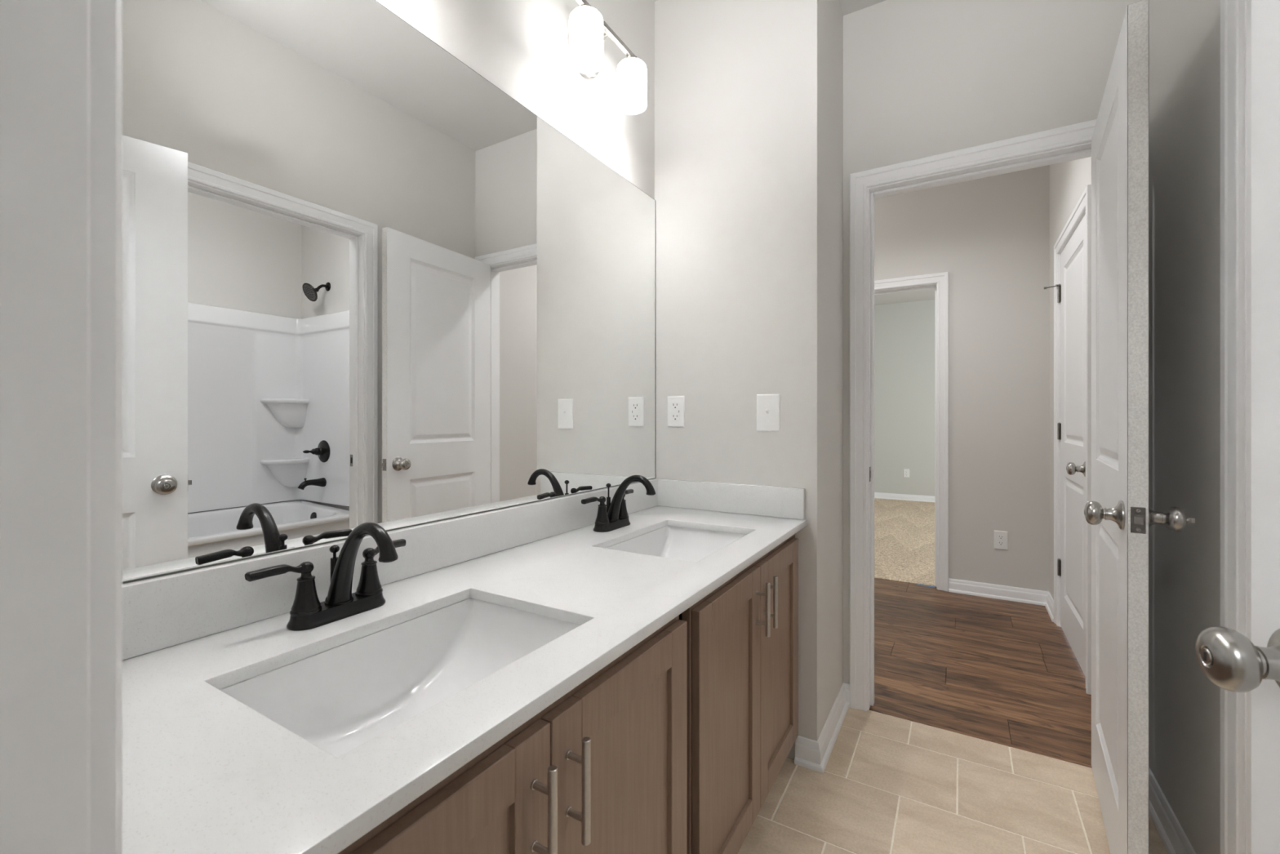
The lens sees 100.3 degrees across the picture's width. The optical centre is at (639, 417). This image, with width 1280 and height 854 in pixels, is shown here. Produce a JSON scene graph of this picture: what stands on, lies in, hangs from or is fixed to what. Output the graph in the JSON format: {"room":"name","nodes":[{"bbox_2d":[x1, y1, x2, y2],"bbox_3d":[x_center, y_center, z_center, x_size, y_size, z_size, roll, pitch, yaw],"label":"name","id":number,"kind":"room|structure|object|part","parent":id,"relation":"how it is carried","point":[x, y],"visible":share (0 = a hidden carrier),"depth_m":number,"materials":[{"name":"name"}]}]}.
{"room":"bathroom","nodes":[
{"label":"bathroom","id":0,"kind":"room"},
{"bbox_2d":[124,0,654,583],"bbox_3d":[-0.444,-0.232,1.344,0.124,2.740,1.756,0,0,31],"label":"wall","id":1,"kind":"structure","parent":0,"point":[521,47],"depth_m":1.56,"materials":[{"name":"white paint"}]},
{"bbox_2d":[122,0,655,583],"bbox_3d":[-0.378,-0.302,1.327,0.007,1.067,1.695,0,0,31],"label":"wall mirror","id":2,"kind":"object","parent":1,"relation":"attached to","point":[363,280],"visible":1,"depth_m":1.01,"materials":[{"name":"silver mirror"}]},
{"bbox_2d":[122,479,657,660],"bbox_3d":[-0.380,0.282,1.300,0.020,0.101,1.704,0,0,31],"label":"backsplash","id":3,"kind":"structure","parent":1,"relation":"attached to","point":[164,611],"depth_m":0.92,"materials":[{"name":"white stone"}]},
{"bbox_2d":[568,0,647,115],"bbox_3d":[-0.113,-1.105,1.625,0.154,0.212,0.370,0,0,31],"label":"vanity light","id":4,"kind":"object","parent":1,"relation":"attached to","point":[586,37],"visible":1,"depth_m":1.55,"materials":[{"name":"white glass"}]},
{"bbox_3d":[-0.171,-1.137,1.659,0.020,0.147,0.147,0,0,31],"label":"plate","id":5,"kind":"part","parent":4,"relation":"part of","materials":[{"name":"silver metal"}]},
{"bbox_3d":[-0.151,-1.066,1.505,0.097,0.134,0.097,0,0,31],"label":"lamp shade","id":6,"kind":"part","parent":4,"relation":"part of","materials":[{"name":"white glass"}]},
{"bbox_3d":[-0.126,-1.155,1.633,0.089,0.021,0.014,0,0,31],"label":"arm","id":7,"kind":"part","parent":4,"relation":"part of","materials":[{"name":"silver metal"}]},
{"bbox_2d":[626,54,637,57],"bbox_3d":[-0.026,-1.127,1.714,0.041,0.050,0.041,0,0,31],"label":"socket","id":8,"kind":"object","parent":4,"relation":"attached to","point":[628,55],"depth_m":1.70,"materials":[{"name":"silver metal"}]},
{"bbox_3d":[-0.026,-1.066,1.714,0.097,0.134,0.097,0,0,31],"label":"lamp shade","id":9,"kind":"part","parent":4,"relation":"part of","materials":[{"name":"white glass"}]},
{"bbox_2d":[654,0,843,759],"bbox_3d":[0.392,-0.232,2.147,0.733,2.740,0.500,0,0,31],"label":"wall","id":10,"kind":"structure","parent":0,"point":[748,94],"depth_m":1.88,"materials":[{"name":"white paint"}]},
{"bbox_2d":[667,395,684,426],"bbox_3d":[0.134,-0.025,2.005,0.070,0.116,0.008,0,0,31],"label":"power outlet","id":11,"kind":"object","parent":10,"relation":"attached to","point":[676,404],"visible":1,"depth_m":2.00,"materials":[{"name":"white plastic"}]},
{"bbox_2d":[671,402,679,420],"bbox_3d":[0.133,-0.025,2.004,0.033,0.067,0.003,0,0,31],"label":"socket","id":12,"kind":"object","parent":11,"relation":"attached to","point":[675,406],"depth_m":2.00,"materials":[{"name":"white plastic"}]},
{"bbox_2d":[756,394,779,431],"bbox_3d":[0.434,-0.018,1.819,0.080,0.126,0.018,0,0,31],"label":"light switch","id":13,"kind":"object","parent":10,"relation":"attached to","point":[767,405],"visible":1,"depth_m":1.82,"materials":[{"name":"white plastic"}]},
{"bbox_2d":[794,682,849,773],"bbox_3d":[0.670,1.096,1.937,0.095,0.084,0.474,0,0,31],"label":"baseboard","id":14,"kind":"structure","parent":10,"relation":"attached to","point":[811,754],"depth_m":1.78,"materials":[{"name":"white paint"}]},
{"bbox_2d":[653,0,934,305],"bbox_3d":[1.338,-1.652,2.142,5.500,0.100,11.850,0,0,31],"label":"ceiling","id":15,"kind":"structure","parent":0,"point":[847,6],"depth_m":6.87,"materials":[{"name":"grey paint"}]},
{"bbox_2d":[874,299,934,496],"bbox_3d":[3.862,-0.232,4.989,3.900,2.740,4.171,0,0,31],"label":"wall","id":16,"kind":"structure","parent":0,"point":[904,332],"depth_m":7.40,"materials":[{"name":"grey paint"}]},
{"bbox_2d":[874,492,934,502],"bbox_3d":[3.805,1.096,4.954,3.562,0.084,4.053,0,0,31],"label":"baseboard","id":17,"kind":"structure","parent":16,"relation":"attached to","point":[877,495],"depth_m":7.39,"materials":[{"name":"white paint"}]},
{"bbox_2d":[903,468,909,477],"bbox_3d":[3.685,0.762,7.385,0.072,0.116,0.007,0,0,31],"label":"power outlet","id":18,"kind":"object","parent":16,"relation":"attached to","point":[906,472],"visible":1,"depth_m":7.38,"materials":[{"name":"white plastic"}]},
{"bbox_2d":[737,497,1168,853],"bbox_3d":[2.174,1.161,3.535,5.300,0.054,8.400,0,0,31],"label":"floor","id":19,"kind":"structure","parent":0,"point":[887,784],"depth_m":1.87,"materials":[{"name":"beige tile"}]},
{"bbox_2d":[337,614,687,853],"bbox_3d":[-0.333,0.746,0.825,0.588,0.785,0.844,0,0,31],"label":"vanity cabinet","id":20,"kind":"object","parent":19,"relation":"on","point":[602,768],"visible":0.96,"depth_m":0.74,"materials":[{"name":"brown wood"}]},
{"bbox_3d":[-0.223,0.711,0.525,0.019,0.640,0.390,0,0,31],"label":"door","id":21,"kind":"part","parent":20,"relation":"part of","materials":[{"name":"brown wood"}]},
{"bbox_2d":[122,505,807,853],"bbox_3d":[-0.137,0.343,1.167,0.572,0.020,1.724,0,0,31],"label":"countertop","id":22,"kind":"structure","parent":20,"relation":"on","point":[204,771],"depth_m":0.64,"materials":[{"name":"white stone"}]},
{"bbox_2d":[244,522,405,631],"bbox_3d":[-0.458,0.250,0.875,0.177,0.164,0.264,0,0,31],"label":"faucet","id":23,"kind":"object","parent":22,"relation":"on","point":[307,611],"visible":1,"depth_m":0.88,"materials":[{"name":"black metal"}]},
{"bbox_3d":[-0.559,0.240,0.834,0.021,0.021,0.091,0,0,38],"label":"lever","id":24,"kind":"part","parent":23,"relation":"part of","materials":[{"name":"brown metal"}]},
{"bbox_3d":[-0.538,0.280,0.861,0.044,0.065,0.044,0,0,31],"label":"handle","id":25,"kind":"part","parent":23,"relation":"part of","materials":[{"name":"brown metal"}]},
{"bbox_3d":[-0.522,0.232,0.914,0.016,0.030,0.016,0,0,31],"label":"lift rod","id":26,"kind":"part","parent":23,"relation":"part of","materials":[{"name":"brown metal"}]},
{"bbox_3d":[-0.510,0.322,0.907,0.056,0.022,0.160,0,0,31],"label":"plate","id":27,"kind":"part","parent":23,"relation":"part of","materials":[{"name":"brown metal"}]},
{"bbox_3d":[-0.456,0.240,0.874,0.171,0.145,0.043,0,0,31],"label":"spout","id":28,"kind":"part","parent":23,"relation":"part of","materials":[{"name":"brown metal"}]},
{"bbox_3d":[-0.483,0.280,0.953,0.044,0.065,0.044,0,0,31],"label":"handle","id":29,"kind":"part","parent":23,"relation":"part of","materials":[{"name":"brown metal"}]},
{"bbox_3d":[-0.469,0.240,0.984,0.021,0.021,0.091,0,0,23],"label":"lever","id":30,"kind":"part","parent":23,"relation":"part of","materials":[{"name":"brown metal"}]},
{"bbox_2d":[219,597,579,757],"bbox_3d":[-0.315,0.423,0.785,0.336,0.141,0.468,0,0,31],"label":"sink","id":31,"kind":"object","parent":22,"relation":"in","point":[339,699],"visible":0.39,"depth_m":0.89,"materials":[{"name":"white ceramic"}]},
{"bbox_2d":[581,475,655,532],"bbox_3d":[-0.032,0.250,1.596,0.177,0.164,0.264,0,0,31],"label":"faucet","id":32,"kind":"object","parent":22,"relation":"on","point":[611,516],"visible":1,"depth_m":1.59,"materials":[{"name":"black metal"}]},
{"bbox_3d":[-0.133,0.240,1.554,0.021,0.021,0.091,0,0,38],"label":"lever","id":33,"kind":"part","parent":32,"relation":"part of","materials":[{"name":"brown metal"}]},
{"bbox_3d":[-0.112,0.280,1.581,0.044,0.065,0.044,0,0,31],"label":"handle","id":34,"kind":"part","parent":32,"relation":"part of","materials":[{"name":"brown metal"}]},
{"bbox_3d":[-0.096,0.223,1.634,0.016,0.048,0.016,0,0,31],"label":"lift rod","id":35,"kind":"part","parent":32,"relation":"part of","materials":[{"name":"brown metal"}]},
{"bbox_3d":[-0.084,0.322,1.627,0.056,0.022,0.160,0,0,31],"label":"plate","id":36,"kind":"part","parent":32,"relation":"part of","materials":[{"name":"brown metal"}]},
{"bbox_3d":[-0.057,0.280,1.673,0.044,0.065,0.044,0,0,31],"label":"handle","id":37,"kind":"part","parent":32,"relation":"part of","materials":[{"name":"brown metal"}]},
{"bbox_3d":[-0.043,0.240,1.705,0.021,0.021,0.091,0,0,23],"label":"lever","id":38,"kind":"part","parent":32,"relation":"part of","materials":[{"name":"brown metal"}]},
{"bbox_3d":[-0.029,0.240,1.594,0.171,0.145,0.043,0,0,31],"label":"spout","id":39,"kind":"part","parent":32,"relation":"part of","materials":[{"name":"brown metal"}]},
{"bbox_2d":[604,525,746,562],"bbox_3d":[0.111,0.423,1.495,0.336,0.141,0.468,0,0,31],"label":"sink","id":40,"kind":"object","parent":22,"relation":"in","point":[686,544],"visible":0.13,"depth_m":1.68,"materials":[{"name":"white ceramic"}]},
{"bbox_2d":[653,478,804,519],"bbox_3d":[0.297,0.282,1.900,0.564,0.101,0.020,0,0,31],"label":"side splash","id":41,"kind":"object","parent":22,"relation":"on","point":[745,499],"visible":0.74,"depth_m":1.87,"materials":[{"name":"white stone"}]},
{"bbox_3d":[-0.227,0.711,0.527,0.008,0.520,0.272,0,0,31],"label":"panel","id":42,"kind":"part","parent":20,"relation":"part of","materials":[{"name":"brown wood"}]},
{"bbox_3d":[-0.116,0.490,0.651,0.036,0.136,0.012,0,0,31],"label":"handle","id":43,"kind":"part","parent":20,"relation":"part of","materials":[{"name":"metal"}]},
{"bbox_3d":[-0.081,0.490,0.709,0.036,0.136,0.012,0,0,31],"label":"handle","id":44,"kind":"part","parent":20,"relation":"part of","materials":[{"name":"metal"}]},
{"bbox_3d":[-0.019,0.711,0.865,0.019,0.640,0.398,0,0,31],"label":"door","id":45,"kind":"part","parent":20,"relation":"part of","materials":[{"name":"brown wood"}]},
{"bbox_3d":[-0.022,0.711,0.867,0.008,0.520,0.278,0,0,31],"label":"panel","id":46,"kind":"part","parent":20,"relation":"part of","materials":[{"name":"brown wood"}]},
{"bbox_2d":[679,533,798,853],"bbox_3d":[0.098,0.746,1.544,0.588,0.785,0.830,0,0,31],"label":"vanity cabinet","id":47,"kind":"object","parent":19,"relation":"on","point":[743,635],"visible":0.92,"depth_m":1.29,"materials":[{"name":"brown wood"}]},
{"bbox_3d":[0.211,0.711,1.249,0.019,0.640,0.382,0,0,31],"label":"door","id":48,"kind":"part","parent":47,"relation":"part of","materials":[{"name":"brown wood"}]},
{"bbox_3d":[0.208,0.711,1.251,0.008,0.520,0.264,0,0,31],"label":"panel","id":49,"kind":"part","parent":47,"relation":"part of","materials":[{"name":"brown wood"}]},
{"bbox_3d":[0.317,0.490,1.372,0.036,0.136,0.012,0,0,31],"label":"handle","id":50,"kind":"part","parent":47,"relation":"part of","materials":[{"name":"metal"}]},
{"bbox_3d":[0.351,0.490,1.429,0.036,0.136,0.012,0,0,31],"label":"handle","id":51,"kind":"part","parent":47,"relation":"part of","materials":[{"name":"metal"}]},
{"bbox_3d":[0.409,0.711,1.579,0.019,0.640,0.382,0,0,31],"label":"door","id":52,"kind":"part","parent":47,"relation":"part of","materials":[{"name":"brown wood"}]},
{"bbox_3d":[0.406,0.711,1.581,0.008,0.520,0.262,0,0,31],"label":"panel","id":53,"kind":"part","parent":47,"relation":"part of","materials":[{"name":"brown wood"}]},
{"bbox_2d":[843,0,1142,684],"bbox_3d":[1.648,-0.232,2.756,5.400,2.740,1.936,0,0,31],"label":"wall","id":54,"kind":"structure","parent":0,"point":[990,234],"depth_m":3.26,"materials":[{"name":"white paint"}]},
{"bbox_2d":[874,271,948,591],"bbox_3d":[1.673,0.088,3.793,0.898,2.099,0.132,0,0,31],"label":"door frame","id":55,"kind":"structure","parent":54,"relation":"attached to","point":[939,281],"depth_m":3.54,"materials":[{"name":"white paint"}]},
{"bbox_2d":[849,119,1097,711],"bbox_3d":[1.228,0.088,1.946,0.852,2.099,0.149,0,0,31],"label":"door frame","id":56,"kind":"structure","parent":54,"relation":"attached to","point":[1071,142],"depth_m":2.08,"materials":[{"name":"white paint"}]},
{"bbox_3d":[0.903,0.220,2.097,0.002,0.058,0.028,0,0,31],"label":"strike plate","id":57,"kind":"part","parent":56,"relation":"part of","materials":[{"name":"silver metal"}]},
{"bbox_2d":[948,577,1053,622],"bbox_3d":[2.179,1.096,3.247,0.530,0.084,0.317,0,0,31],"label":"baseboard","id":58,"kind":"structure","parent":54,"relation":"attached to","point":[1042,597],"depth_m":3.35,"materials":[{"name":"white paint"}]},
{"bbox_2d":[994,530,1008,550],"bbox_3d":[2.276,0.770,3.370,0.072,0.116,0.007,0,0,31],"label":"power outlet","id":59,"kind":"object","parent":54,"relation":"attached to","point":[1001,537],"visible":1,"depth_m":3.37,"materials":[{"name":"white plastic"}]},
{"bbox_2d":[997,534,1004,539],"bbox_3d":[2.275,0.750,3.368,0.034,0.028,0.002,0,0,31],"label":"socket","id":60,"kind":"object","parent":59,"relation":"attached to","point":[999,536],"depth_m":3.37,"materials":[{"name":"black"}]},
{"bbox_2d":[997,541,1004,545],"bbox_3d":[2.275,0.789,3.368,0.034,0.028,0.002,0,0,31],"label":"socket","id":61,"kind":"object","parent":59,"relation":"attached to","point":[999,543],"depth_m":3.37,"materials":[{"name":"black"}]},
{"bbox_2d":[1048,0,1220,853],"bbox_3d":[1.493,-0.232,1.451,0.141,2.740,4.124,0,0,31],"label":"wall","id":62,"kind":"structure","parent":0,"point":[1184,35],"depth_m":1.37,"materials":[{"name":"white paint"}]},
{"bbox_2d":[1044,213,1085,676],"bbox_3d":[2.080,0.112,2.597,0.106,2.028,0.794,0,0,31],"label":"door","id":63,"kind":"structure","parent":62,"relation":"in","point":[1071,291],"depth_m":2.58,"materials":[{"name":"white paint"}]},
{"bbox_3d":[1.914,0.221,2.318,0.034,0.066,0.066,0,0,31],"label":"knob","id":64,"kind":"part","parent":63,"relation":"part of","materials":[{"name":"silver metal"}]},
{"bbox_2d":[1053,184,1091,694],"bbox_3d":[2.133,0.088,2.560,0.132,2.099,0.906,0,0,31],"label":"door frame","id":65,"kind":"structure","parent":62,"relation":"attached to","point":[1083,206],"depth_m":2.46,"materials":[{"name":"white paint"}]},
{"bbox_2d":[1084,0,1195,853],"bbox_3d":[1.282,0.112,1.433,0.184,2.028,0.710,0,0,35],"label":"door","id":66,"kind":"structure","parent":62,"relation":"in","point":[1119,513],"depth_m":1.24,"materials":[{"name":"white paint"}]},
{"bbox_3d":[1.085,0.221,1.226,0.034,0.066,0.066,0,0,35],"label":"knob","id":67,"kind":"part","parent":66,"relation":"part of","materials":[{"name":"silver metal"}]},
{"bbox_3d":[1.079,0.221,1.157,0.025,0.057,0.002,0,0,35],"label":"latch plate","id":68,"kind":"part","parent":66,"relation":"part of","materials":[{"name":"silver metal"}]},
{"bbox_3d":[1.142,0.221,1.186,0.034,0.066,0.066,0,0,35],"label":"knob","id":69,"kind":"part","parent":66,"relation":"part of","materials":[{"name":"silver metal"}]},
{"bbox_2d":[1149,768,1195,853],"bbox_3d":[1.400,1.096,1.406,0.024,0.084,0.634,0,0,31],"label":"baseboard","id":70,"kind":"structure","parent":62,"relation":"attached to","point":[1171,833],"depth_m":1.44,"materials":[{"name":"white paint"}]},
{"bbox_2d":[1220,0,1251,853],"bbox_3d":[1.057,0.088,0.715,0.132,2.099,0.900,0,0,31],"label":"door frame","id":71,"kind":"structure","parent":62,"relation":"attached to","point":[1235,15],"depth_m":1.08,"materials":[{"name":"white paint"}]},
{"bbox_3d":[-0.428,-0.232,0.267,4.400,2.740,0.115,0,0,31],"label":"wall","id":72,"kind":"structure","parent":0,"visible":0},
{"bbox_2d":[0,0,122,853],"bbox_3d":[0.073,0.088,-0.023,0.854,2.099,0.132,0,0,31],"label":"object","id":73,"kind":"structure","parent":72,"relation":"attached to","point":[61,60],"depth_m":0.20,"materials":[{"name":"white paint"}]},
{"bbox_2d":[1195,0,1279,853],"bbox_3d":[0.519,0.112,0.192,0.184,2.028,0.723,0,0,19],"label":"door","id":74,"kind":"structure","parent":72,"relation":"in","point":[1233,662],"depth_m":0.51,"materials":[{"name":"white paint"}]},
{"bbox_3d":[0.572,0.221,0.480,0.034,0.066,0.066,0,0,19],"label":"knob","id":75,"kind":"part","parent":74,"relation":"part of","materials":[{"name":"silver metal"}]}
]}

